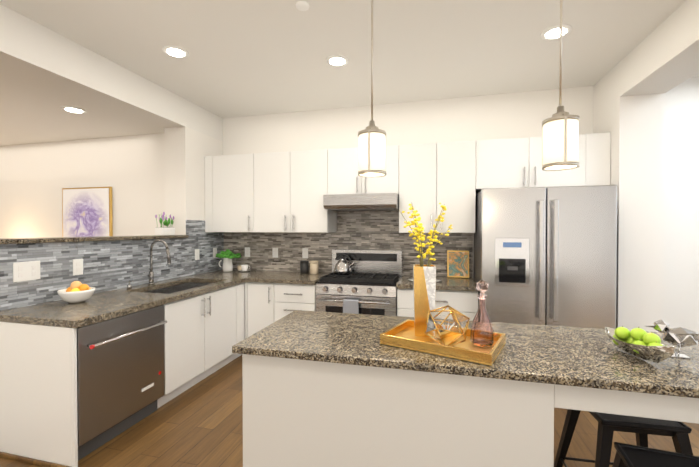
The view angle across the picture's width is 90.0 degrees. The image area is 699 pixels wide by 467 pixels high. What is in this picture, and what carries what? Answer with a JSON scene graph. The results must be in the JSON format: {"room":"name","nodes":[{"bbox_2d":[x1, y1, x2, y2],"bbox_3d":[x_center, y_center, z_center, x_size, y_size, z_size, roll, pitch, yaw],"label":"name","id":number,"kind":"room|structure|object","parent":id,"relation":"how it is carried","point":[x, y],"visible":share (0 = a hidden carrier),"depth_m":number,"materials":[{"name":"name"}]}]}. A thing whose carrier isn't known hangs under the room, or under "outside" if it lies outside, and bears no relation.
{"room":"kitchen","nodes":[
{"label":"kitchen","id":0,"kind":"room"},
{"bbox_2d":[0,133,164,237],"bbox_3d":[-4.152,-0.070,4.454,4.800,2.840,0.150,0,1,14],"label":"wall","id":1,"kind":"structure","parent":0,"point":[35,178],"depth_m":4.12,"materials":[{"name":"white paint"}]},
{"bbox_2d":[62,187,112,236],"bbox_3d":[-3.066,-0.161,4.080,0.710,0.750,0.035,0,1,14],"label":"painting","id":2,"kind":"object","parent":1,"relation":"attached to","point":[87,211],"visible":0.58,"depth_m":4.05,"materials":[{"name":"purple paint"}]},
{"bbox_2d":[0,4,222,145],"bbox_3d":[-4.783,-1.265,1.530,5.000,0.380,6.800,0,1,14],"label":"ceiling beam","id":3,"kind":"structure","parent":0,"point":[46,73],"depth_m":2.91,"materials":[{"name":"white paint"}]},
{"bbox_2d":[60,106,86,113],"bbox_3d":[-2.432,-1.089,3.084,0.184,0.010,0.184,0,1,14],"label":"recessed light","id":4,"kind":"object","parent":3,"relation":"attached to","point":[72,109],"visible":1,"depth_m":3.06,"materials":[{"name":"white plastic"}]},
{"bbox_2d":[148,282,191,293],"bbox_3d":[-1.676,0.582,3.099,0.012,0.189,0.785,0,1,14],"label":"sink","id":5,"kind":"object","parent":0,"relation":"attached to","point":[183,285],"depth_m":3.21,"materials":[{"name":"grey metal"}]},
{"bbox_2d":[164,126,222,234],"bbox_3d":[-1.731,0.126,3.949,0.257,2.460,0.650,0,1,14],"label":"wall","id":6,"kind":"structure","parent":0,"point":[187,150],"depth_m":3.64,"materials":[{"name":"white paint"}]},
{"bbox_2d":[168,286,231,325],"bbox_3d":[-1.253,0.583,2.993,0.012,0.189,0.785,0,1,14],"label":"base cabinet","id":7,"kind":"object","parent":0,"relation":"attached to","point":[177,311],"depth_m":2.81,"materials":[{"name":"white wood"}]},
{"bbox_2d":[192,282,207,285],"bbox_3d":[-1.370,0.578,3.421,0.424,0.189,0.012,0,1,14],"label":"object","id":8,"kind":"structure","parent":0,"relation":"attached to","point":[193,283],"depth_m":3.44,"materials":[{"name":"grey metal"}]},
{"bbox_2d":[0,355,698,466],"bbox_3d":[-1.098,1.313,0.838,12.500,0.080,7.200,0,1,14],"label":"floor","id":9,"kind":"structure","parent":0,"point":[199,424],"depth_m":2.17,"materials":[{"name":"brown wood"}]},
{"bbox_2d":[77,305,166,460],"bbox_3d":[-1.650,0.879,2.237,0.680,0.752,0.606,0,1,14],"label":"dishwasher","id":10,"kind":"object","parent":9,"relation":"on","point":[120,376],"visible":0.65,"depth_m":2.10,"materials":[{"name":"silver metal"}]},
{"bbox_2d":[112,302,243,408],"bbox_3d":[-1.482,0.977,3.074,0.639,0.540,1.084,0,1,14],"label":"base cabinet","id":11,"kind":"object","parent":9,"relation":"on","point":[212,318],"depth_m":2.84,"materials":[{"name":"white wood"}]},
{"bbox_2d":[0,278,239,329],"bbox_3d":[-1.572,0.471,2.669,0.659,0.040,1.543,0,1,14],"label":"countertop","id":12,"kind":"structure","parent":11,"relation":"on","point":[100,307],"depth_m":2.17,"materials":[{"name":"stone"}]},
{"bbox_2d":[57,281,94,302],"bbox_3d":[-1.806,0.385,2.315,0.200,0.140,0.200,0,1,14],"label":"fruit bowl","id":13,"kind":"object","parent":12,"relation":"on","point":[77,292],"visible":1,"depth_m":2.27,"materials":[{"name":"white ceramic"}]},
{"bbox_2d":[127,280,133,288],"bbox_3d":[-1.765,0.413,2.821,0.064,0.071,0.034,0,1,14],"label":"soap pump","id":14,"kind":"object","parent":12,"relation":"on","point":[129,285],"visible":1,"depth_m":2.82,"materials":[{"name":"silver metal"}]},
{"bbox_2d":[147,239,170,284],"bbox_3d":[-1.661,0.248,3.030,0.231,0.396,0.092,0,1,14],"label":"faucet","id":15,"kind":"object","parent":12,"relation":"on","point":[151,276],"visible":1,"depth_m":3.05,"materials":[{"name":"silver metal"}]},
{"bbox_2d":[232,282,247,338],"bbox_3d":[-1.269,0.857,3.856,0.669,0.760,0.599,0,1,14],"label":"base cabinet","id":16,"kind":"object","parent":9,"relation":"on","point":[239,293],"depth_m":3.48,"materials":[{"name":"white wood"}]},
{"bbox_2d":[248,282,275,336],"bbox_3d":[-0.817,0.859,3.742,0.315,0.760,0.599,0,1,14],"label":"base cabinet","id":17,"kind":"object","parent":9,"relation":"on","point":[261,295],"depth_m":3.45,"materials":[{"name":"white wood"}]},
{"bbox_2d":[180,270,326,285],"bbox_3d":[-0.939,0.459,3.691,1.386,0.040,0.749,0,1,14],"label":"countertop","id":18,"kind":"structure","parent":17,"relation":"on","point":[286,278],"depth_m":3.51,"materials":[{"name":"stone"}]},
{"bbox_2d":[216,249,240,271],"bbox_3d":[-1.389,0.307,3.993,0.294,0.255,0.290,0,1,-9],"label":"plant","id":19,"kind":"object","parent":18,"relation":"on","point":[227,255],"visible":1,"depth_m":3.95,"materials":[{"name":"green plant"}]},
{"bbox_2d":[237,265,249,271],"bbox_3d":[-1.207,0.398,4.009,0.152,0.074,0.144,0,1,-3],"label":"cup","id":20,"kind":"object","parent":18,"relation":"on","point":[242,268],"visible":1,"depth_m":3.98,"materials":[{"name":"white ceramic"}]},
{"bbox_2d":[300,260,308,273],"bbox_3d":[-0.495,0.367,3.830,0.094,0.140,0.094,0,1,14],"label":"canister","id":21,"kind":"object","parent":18,"relation":"on","point":[304,266],"visible":1,"depth_m":3.79,"materials":[{"name":"grey"}]},
{"bbox_2d":[310,261,318,273],"bbox_3d":[-0.384,0.367,3.802,0.094,0.140,0.094,0,1,14],"label":"canister","id":22,"kind":"object","parent":18,"relation":"on","point":[313,267],"visible":0.98,"depth_m":3.76,"materials":[{"name":"beige ceramic"}]},
{"bbox_2d":[276,282,315,320],"bbox_3d":[-0.458,0.860,3.651,0.426,0.760,0.599,0,1,14],"label":"base cabinet","id":23,"kind":"object","parent":9,"relation":"on","point":[289,299],"depth_m":3.36,"materials":[{"name":"white wood"}]},
{"bbox_2d":[315,249,402,315],"bbox_3d":[0.112,0.705,3.459,0.756,1.055,0.685,0,1,14],"label":"range","id":24,"kind":"object","parent":9,"relation":"on","point":[367,285],"visible":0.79,"depth_m":3.26,"materials":[{"name":"silver metal"}]},
{"bbox_2d":[334,254,354,274],"bbox_3d":[-0.050,0.312,3.604,0.224,0.204,0.184,0,1,14],"label":"kettle","id":25,"kind":"object","parent":24,"relation":"on","point":[343,266],"visible":1,"depth_m":3.55,"materials":[{"name":"silver metal"}]},
{"bbox_2d":[397,290,477,320],"bbox_3d":[0.829,0.864,3.327,0.687,0.760,0.599,0,1,14],"label":"base cabinet","id":26,"kind":"object","parent":9,"relation":"on","point":[465,302],"depth_m":3.01,"materials":[{"name":"white wood"}]},
{"bbox_2d":[396,275,478,293],"bbox_3d":[0.827,0.464,3.312,0.692,0.040,0.619,0,1,14],"label":"countertop","id":27,"kind":"structure","parent":26,"relation":"on","point":[446,283],"depth_m":3.12,"materials":[{"name":"stone"}]},
{"bbox_2d":[447,250,468,277],"bbox_3d":[1.086,0.305,3.494,0.210,0.268,0.057,0,1,14],"label":"framed picture","id":28,"kind":"object","parent":27,"relation":"on","point":[457,264],"visible":0.96,"depth_m":3.48,"materials":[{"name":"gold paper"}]},
{"bbox_2d":[242,354,698,466],"bbox_3d":[0.656,0.881,1.509,2.130,0.769,0.610,0,1,14],"label":"kitchen island","id":29,"kind":"object","parent":9,"relation":"on","point":[327,389],"depth_m":1.31,"materials":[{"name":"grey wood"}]},
{"bbox_2d":[232,310,698,401],"bbox_3d":[0.656,0.480,1.504,2.190,0.030,0.670,0,1,14],"label":"island countertop","id":30,"kind":"structure","parent":29,"relation":"on","point":[580,358],"depth_m":1.35,"materials":[{"name":"stone"}]},
{"bbox_2d":[380,319,505,365],"bbox_3d":[0.393,0.444,1.473,0.444,0.042,0.292,0,1,33],"label":"tray","id":31,"kind":"object","parent":30,"relation":"on","point":[401,335],"visible":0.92,"depth_m":1.40,"materials":[{"name":"brown metal"}]},
{"bbox_2d":[399,202,452,336],"bbox_3d":[0.343,0.156,1.583,0.244,0.597,0.196,0,1,10],"label":"vase","id":32,"kind":"object","parent":31,"relation":"on","point":[424,281],"visible":1,"depth_m":1.54,"materials":[{"name":"brown metal"}]},
{"bbox_2d":[424,305,469,345],"bbox_3d":[0.397,0.376,1.423,0.176,0.156,0.187,0,1,-9],"label":"sculpture","id":33,"kind":"object","parent":31,"relation":"on","point":[449,337],"visible":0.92,"depth_m":1.39,"materials":[{"name":"gold metal"}]},
{"bbox_2d":[470,280,493,346],"bbox_3d":[0.549,0.324,1.445,0.092,0.265,0.088,0,1,14],"label":"decanter","id":34,"kind":"object","parent":31,"relation":"on","point":[482,333],"visible":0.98,"depth_m":1.42,"materials":[{"name":"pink glass"}]},
{"bbox_2d":[605,326,673,362],"bbox_3d":[1.086,0.409,1.328,0.120,0.114,0.300,0,1,-3],"label":"bowl","id":35,"kind":"object","parent":30,"relation":"on","point":[638,342],"visible":1,"depth_m":1.28,"materials":[{"name":"clear"}]},
{"bbox_2d":[646,320,698,358],"bbox_3d":[1.268,0.399,1.321,0.257,0.134,0.078,0,1,20],"label":"bird","id":36,"kind":"object","parent":30,"relation":"on","point":[679,337],"visible":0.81,"depth_m":1.32},
{"bbox_2d":[473,185,616,328],"bbox_3d":[1.611,0.440,3.034,0.950,1.615,0.773,0,1,14],"label":"fridge","id":37,"kind":"object","parent":9,"relation":"on","point":[545,255],"visible":0.73,"depth_m":2.70,"materials":[{"name":"grey metal"}]},
{"bbox_2d":[554,409,692,466],"bbox_3d":[1.159,0.996,1.482,0.439,0.540,0.440,0,1,11],"label":"stool","id":38,"kind":"object","parent":9,"relation":"on","point":[642,428],"visible":0.58,"depth_m":1.36,"materials":[{"name":"black painted wood"}]},
{"bbox_2d":[612,442,698,466],"bbox_3d":[1.016,1.001,1.038,0.439,0.540,0.440,0,1,20],"label":"stool","id":39,"kind":"object","parent":9,"relation":"on","point":[628,455],"visible":1,"depth_m":1.15,"materials":[{"name":"black painted wood"}]},
{"bbox_2d":[0,0,698,117],"bbox_3d":[1.296,-1.388,0.073,7.500,0.100,6.950,0,1,14],"label":"ceiling","id":40,"kind":"structure","parent":0,"point":[244,58],"depth_m":2.53,"materials":[{"name":"white paint"}]},
{"bbox_2d":[162,45,188,58],"bbox_3d":[-1.308,-1.363,2.632,0.184,0.010,0.184,0,1,14],"label":"recessed light","id":41,"kind":"object","parent":40,"relation":"in","point":[175,52],"visible":1,"depth_m":2.62,"materials":[{"name":"white plastic"}]},
{"bbox_2d":[296,1,308,10],"bbox_3d":[-0.280,-1.354,2.085,0.080,0.016,0.080,0,1,14],"label":"smoke detector","id":42,"kind":"object","parent":40,"relation":"attached to","point":[302,5],"visible":0.96,"depth_m":2.07,"materials":[{"name":"white plastic"}]},
{"bbox_2d":[326,55,348,66],"bbox_3d":[-0.097,-1.365,2.771,0.184,0.010,0.184,0,1,14],"label":"recessed light","id":43,"kind":"object","parent":40,"relation":"in","point":[337,60],"visible":1,"depth_m":2.75,"materials":[{"name":"white plastic"}]},
{"bbox_2d":[358,0,385,176],"bbox_3d":[0.104,-0.813,1.612,0.132,1.086,0.133,0,1,14],"label":"pendant light","id":44,"kind":"object","parent":40,"relation":"hanging from","point":[372,149],"visible":1,"depth_m":1.57,"materials":[{"name":"white glass"}]},
{"bbox_2d":[541,24,571,40],"bbox_3d":[1.401,-1.360,2.372,0.184,0.010,0.184,0,1,14],"label":"recessed light","id":45,"kind":"object","parent":40,"relation":"in","point":[551,33],"visible":0.98,"depth_m":2.36,"materials":[{"name":"white plastic"}]},
{"bbox_2d":[542,0,579,170],"bbox_3d":[0.860,-0.811,1.421,0.132,1.086,0.133,0,1,14],"label":"pendant light","id":46,"kind":"object","parent":40,"relation":"hanging from","point":[560,139],"visible":1,"depth_m":1.38,"materials":[{"name":"white glass"}]},
{"bbox_2d":[223,77,698,332],"bbox_3d":[2.002,-0.058,3.417,7.757,2.840,0.150,0,1,14],"label":"wall","id":47,"kind":"structure","parent":0,"point":[506,116],"depth_m":3.42,"materials":[{"name":"white paint"}]},
{"bbox_2d":[209,154,252,231],"bbox_3d":[-1.229,-0.437,3.964,0.507,0.844,0.339,0,1,14],"label":"upper cabinet","id":48,"kind":"object","parent":47,"relation":"attached to","point":[230,176],"depth_m":3.80,"materials":[{"name":"white wood"}]},
{"bbox_2d":[253,149,336,232],"bbox_3d":[-0.582,-0.435,3.801,0.827,0.844,0.339,0,1,14],"label":"upper cabinet","id":49,"kind":"object","parent":47,"relation":"attached to","point":[273,192],"depth_m":3.63,"materials":[{"name":"white wood"}]},
{"bbox_2d":[224,211,472,277],"bbox_3d":[-0.138,0.097,3.877,2.852,0.720,0.008,0,1,14],"label":"wall tile","id":50,"kind":"structure","parent":47,"relation":"attached to","point":[373,230],"depth_m":3.85,"materials":[{"name":"tile"}]},
{"bbox_2d":[245,247,249,256],"bbox_3d":[-1.210,0.221,4.141,0.070,0.115,0.007,0,1,14],"label":"electrical outlet","id":51,"kind":"object","parent":50,"relation":"attached to","point":[247,251],"visible":1,"depth_m":4.14,"materials":[{"name":"white plastic"}]},
{"bbox_2d":[272,248,277,257],"bbox_3d":[-0.861,0.222,4.053,0.070,0.115,0.007,0,1,14],"label":"electrical outlet","id":52,"kind":"object","parent":50,"relation":"attached to","point":[274,252],"visible":1,"depth_m":4.05,"materials":[{"name":"white plastic"}]},
{"bbox_2d":[302,248,307,257],"bbox_3d":[-0.502,0.224,3.962,0.070,0.115,0.007,0,1,14],"label":"electrical outlet","id":53,"kind":"object","parent":50,"relation":"attached to","point":[304,252],"visible":1,"depth_m":3.96,"materials":[{"name":"white plastic"}]},
{"bbox_2d":[329,145,400,195],"bbox_3d":[0.167,-0.618,3.610,0.718,0.472,0.339,0,1,14],"label":"upper cabinet","id":54,"kind":"object","parent":47,"relation":"attached to","point":[344,178],"depth_m":3.46,"materials":[{"name":"white wood"}]},
{"bbox_2d":[323,193,398,211],"bbox_3d":[0.149,-0.306,3.541,0.706,0.142,0.489,0,1,14],"label":"range hood","id":55,"kind":"object","parent":54,"relation":"attached to","point":[363,202],"visible":0.94,"depth_m":3.31,"materials":[{"name":"silver metal"}]},
{"bbox_2d":[399,140,476,232],"bbox_3d":[0.855,-0.430,3.439,0.700,0.844,0.339,0,1,14],"label":"upper cabinet","id":56,"kind":"object","parent":47,"relation":"attached to","point":[445,173],"depth_m":3.26,"materials":[{"name":"white wood"}]},
{"bbox_2d":[477,134,588,192],"bbox_3d":[1.623,-0.628,3.243,0.885,0.444,0.339,0,1,14],"label":"upper cabinet","id":57,"kind":"object","parent":47,"relation":"attached to","point":[512,162],"depth_m":3.09,"materials":[{"name":"white wood"}]},
{"bbox_2d":[593,0,698,331],"bbox_3d":[1.606,0.033,0.011,0.300,2.740,6.650,0,1,14],"label":"wall","id":58,"kind":"structure","parent":0,"point":[639,81],"depth_m":2.75,"materials":[{"name":"white paint"}]},
{"bbox_3d":[-2.095,0.717,2.397,0.200,1.315,2.550,0,1,14],"label":"wall","id":59,"kind":"structure","parent":0,"visible":0},
{"bbox_2d":[0,235,188,243],"bbox_3d":[-2.099,0.045,2.374,0.270,0.030,2.580,0,1,14],"label":"half wall cap","id":60,"kind":"object","parent":59,"relation":"on","point":[50,239],"visible":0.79,"depth_m":2.51,"materials":[{"name":"stone"}]},
{"bbox_2d":[155,212,174,234],"bbox_3d":[-1.827,-0.100,3.461,0.101,0.232,0.178,0,1,14],"label":"planter","id":61,"kind":"object","parent":60,"relation":"on","point":[167,230],"visible":1,"depth_m":3.42,"materials":[{"name":"white ceramic"}]},
{"bbox_2d":[0,220,223,310],"bbox_3d":[-1.811,0.166,3.092,0.008,0.600,2.350,0,1,14],"label":"wall tile","id":62,"kind":"structure","parent":59,"relation":"attached to","point":[113,265],"depth_m":2.71,"materials":[{"name":"tile"}]},
{"bbox_2d":[13,261,39,281],"bbox_3d":[-2.028,0.237,2.199,0.007,0.120,0.150,0,1,14],"label":"switch plate","id":63,"kind":"object","parent":62,"relation":"attached to","point":[26,271],"visible":1,"depth_m":2.19,"materials":[{"name":"white plastic"}]},
{"bbox_2d":[73,259,82,275],"bbox_3d":[-1.950,0.241,2.510,0.007,0.115,0.072,0,1,14],"label":"electrical outlet","id":64,"kind":"object","parent":62,"relation":"attached to","point":[77,266],"visible":1,"depth_m":2.50,"materials":[{"name":"white plastic"}]},
{"bbox_2d":[195,249,198,259],"bbox_3d":[-1.636,0.226,3.755,0.007,0.115,0.070,0,1,14],"label":"electrical outlet","id":65,"kind":"object","parent":62,"relation":"attached to","point":[196,254],"visible":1,"depth_m":3.75,"materials":[{"name":"white plastic"}]},
{"bbox_2d":[213,248,216,257],"bbox_3d":[-1.560,0.222,4.056,0.007,0.115,0.070,0,1,14],"label":"electrical outlet","id":66,"kind":"object","parent":62,"relation":"attached to","point":[214,252],"visible":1,"depth_m":4.04,"materials":[{"name":"white plastic"}]}
]}

